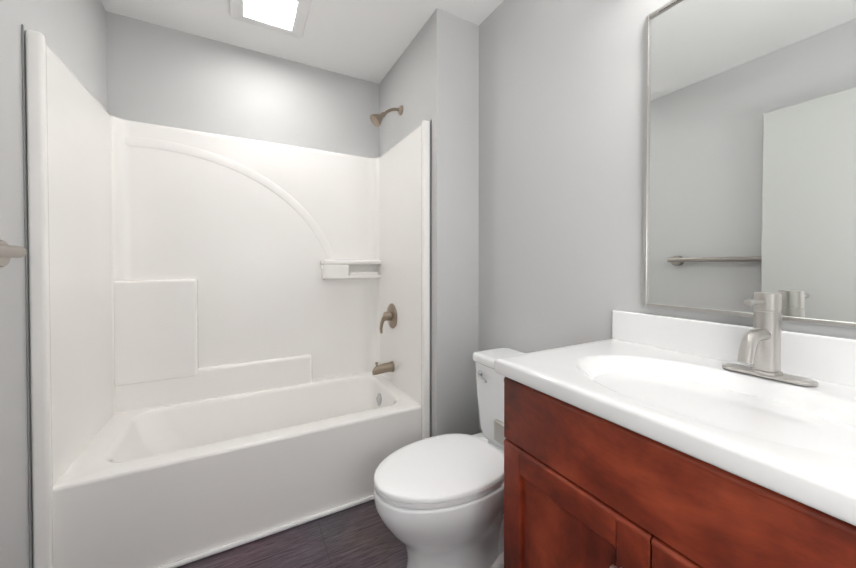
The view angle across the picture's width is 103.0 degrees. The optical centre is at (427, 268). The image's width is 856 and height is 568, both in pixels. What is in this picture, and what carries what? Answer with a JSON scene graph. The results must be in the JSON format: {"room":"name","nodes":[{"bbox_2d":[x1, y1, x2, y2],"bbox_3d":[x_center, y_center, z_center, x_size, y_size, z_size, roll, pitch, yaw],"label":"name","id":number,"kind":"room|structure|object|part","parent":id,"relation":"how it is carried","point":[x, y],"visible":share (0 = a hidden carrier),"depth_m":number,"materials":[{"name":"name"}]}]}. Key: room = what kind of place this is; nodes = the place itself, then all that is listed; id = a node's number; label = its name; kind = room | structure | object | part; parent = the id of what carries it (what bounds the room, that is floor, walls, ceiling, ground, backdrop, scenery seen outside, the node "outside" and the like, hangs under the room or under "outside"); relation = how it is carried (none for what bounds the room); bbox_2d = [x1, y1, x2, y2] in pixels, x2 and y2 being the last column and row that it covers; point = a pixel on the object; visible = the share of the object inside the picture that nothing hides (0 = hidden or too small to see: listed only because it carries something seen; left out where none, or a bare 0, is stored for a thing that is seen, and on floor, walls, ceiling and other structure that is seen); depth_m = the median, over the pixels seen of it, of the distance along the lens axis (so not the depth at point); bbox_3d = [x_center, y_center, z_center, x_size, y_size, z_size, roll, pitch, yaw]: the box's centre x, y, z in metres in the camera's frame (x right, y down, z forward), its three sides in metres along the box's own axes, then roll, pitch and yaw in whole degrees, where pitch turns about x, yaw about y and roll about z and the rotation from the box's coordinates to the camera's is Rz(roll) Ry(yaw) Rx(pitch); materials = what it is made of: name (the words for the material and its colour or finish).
{"room":"bathroom","nodes":[
{"label":"bathroom","id":0,"kind":"room"},
{"bbox_2d":[0,0,106,567],"bbox_3d":[-0.959,-0.079,0.341,0.100,2.540,3.515,0,1,-29],"label":"wall","id":1,"kind":"structure","parent":0,"point":[73,32],"depth_m":1.08,"materials":[{"name":"grey paint"}]},
{"bbox_2d":[0,240,26,266],"bbox_3d":[-1.050,-0.039,0.700,0.078,0.076,0.612,0,1,-29],"label":"towel bar","id":2,"kind":"object","parent":1,"relation":"attached to","point":[8,252],"visible":1,"depth_m":0.93,"materials":[{"name":"silver metal"}]},
{"bbox_2d":[106,11,378,157],"bbox_3d":[-1.059,-0.103,2.230,1.530,2.540,0.100,0,1,-29],"label":"wall","id":3,"kind":"structure","parent":0,"point":[162,75],"depth_m":2.08,"materials":[{"name":"grey paint"}]},
{"bbox_2d":[177,500,406,567],"bbox_3d":[-0.123,1.236,0.812,2.004,0.100,3.515,0,1,-29],"label":"floor","id":4,"kind":"structure","parent":0,"point":[360,536],"depth_m":1.43,"materials":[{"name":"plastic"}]},
{"bbox_2d":[21,24,431,567],"bbox_3d":[-0.842,0.182,1.835,1.528,1.976,0.798,0,1,-29],"label":"shower surround","id":5,"kind":"object","parent":4,"relation":"on","point":[210,344],"depth_m":1.83,"materials":[{"name":"white plastic"}]},
{"bbox_2d":[372,361,393,374],"bbox_3d":[-0.294,0.638,2.206,0.135,0.080,0.072,0,1,-29],"label":"tub spout","id":6,"kind":"object","parent":5,"relation":"attached to","point":[383,368],"visible":0.98,"depth_m":2.19,"materials":[{"name":"silver metal"}]},
{"bbox_3d":[-0.267,0.325,2.216,0.074,0.198,0.164,0,1,-29],"label":"shower valve handle","id":7,"kind":"part","parent":5,"relation":"part of","materials":[{"name":"silver metal"}]},
{"bbox_2d":[374,347,525,567],"bbox_3d":[0.158,0.785,1.355,0.770,0.786,0.426,0,1,-29],"label":"toilet","id":8,"kind":"object","parent":4,"relation":"on","point":[439,501],"visible":0.65,"depth_m":1.20,"materials":[{"name":"white ceramic"}]},
{"bbox_2d":[494,292,855,567],"bbox_3d":[0.602,0.620,0.761,0.564,1.128,0.881,0,1,-29],"label":"vanity cabinet","id":9,"kind":"object","parent":4,"relation":"on","point":[641,440],"visible":1,"depth_m":0.70,"materials":[{"name":"brown wood"}]},
{"bbox_2d":[722,292,818,386],"bbox_3d":[0.754,0.153,0.777,0.157,0.194,0.164,0,1,-29],"label":"sink faucet","id":10,"kind":"object","parent":9,"relation":"on","point":[760,347],"depth_m":0.78,"materials":[{"name":"silver metal"}]},
{"bbox_2d":[100,0,503,83],"bbox_3d":[-0.123,-1.404,0.778,2.004,0.100,3.515,0,1,-29],"label":"ceiling","id":11,"kind":"structure","parent":0,"point":[369,40],"depth_m":1.92,"materials":[{"name":"white paint"}]},
{"bbox_2d":[229,0,311,37],"bbox_3d":[-0.817,-1.353,1.759,0.370,0.024,0.370,0,1,-29],"label":"recessed light","id":12,"kind":"object","parent":11,"relation":"in","point":[288,17],"visible":1,"depth_m":1.80,"materials":[{"name":"white"}]},
{"bbox_2d":[379,8,478,436],"bbox_3d":[-0.062,-0.104,2.284,0.274,2.540,0.957,0,1,-29],"label":"wall","id":13,"kind":"structure","parent":0,"point":[433,74],"depth_m":1.86,"materials":[{"name":"grey paint"}]},
{"bbox_2d":[370,105,402,126],"bbox_3d":[-0.262,-0.965,2.134,0.206,0.163,0.080,0,1,-29],"label":"shower head","id":14,"kind":"object","parent":13,"relation":"attached to","point":[376,120],"visible":1,"depth_m":2.11},
{"bbox_2d":[478,0,855,432],"bbox_3d":[0.714,-0.090,1.250,0.100,2.540,3.515,0,1,-29],"label":"wall","id":15,"kind":"structure","parent":0,"point":[561,147],"depth_m":1.42,"materials":[{"name":"grey paint"}]},
{"bbox_2d":[643,0,855,327],"bbox_3d":[0.858,-0.345,0.850,0.020,0.940,0.604,0,1,-29],"label":"framed mirror","id":16,"kind":"object","parent":15,"relation":"attached to","point":[750,149],"visible":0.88,"depth_m":0.88,"materials":[{"name":"silver glass"}]}
]}

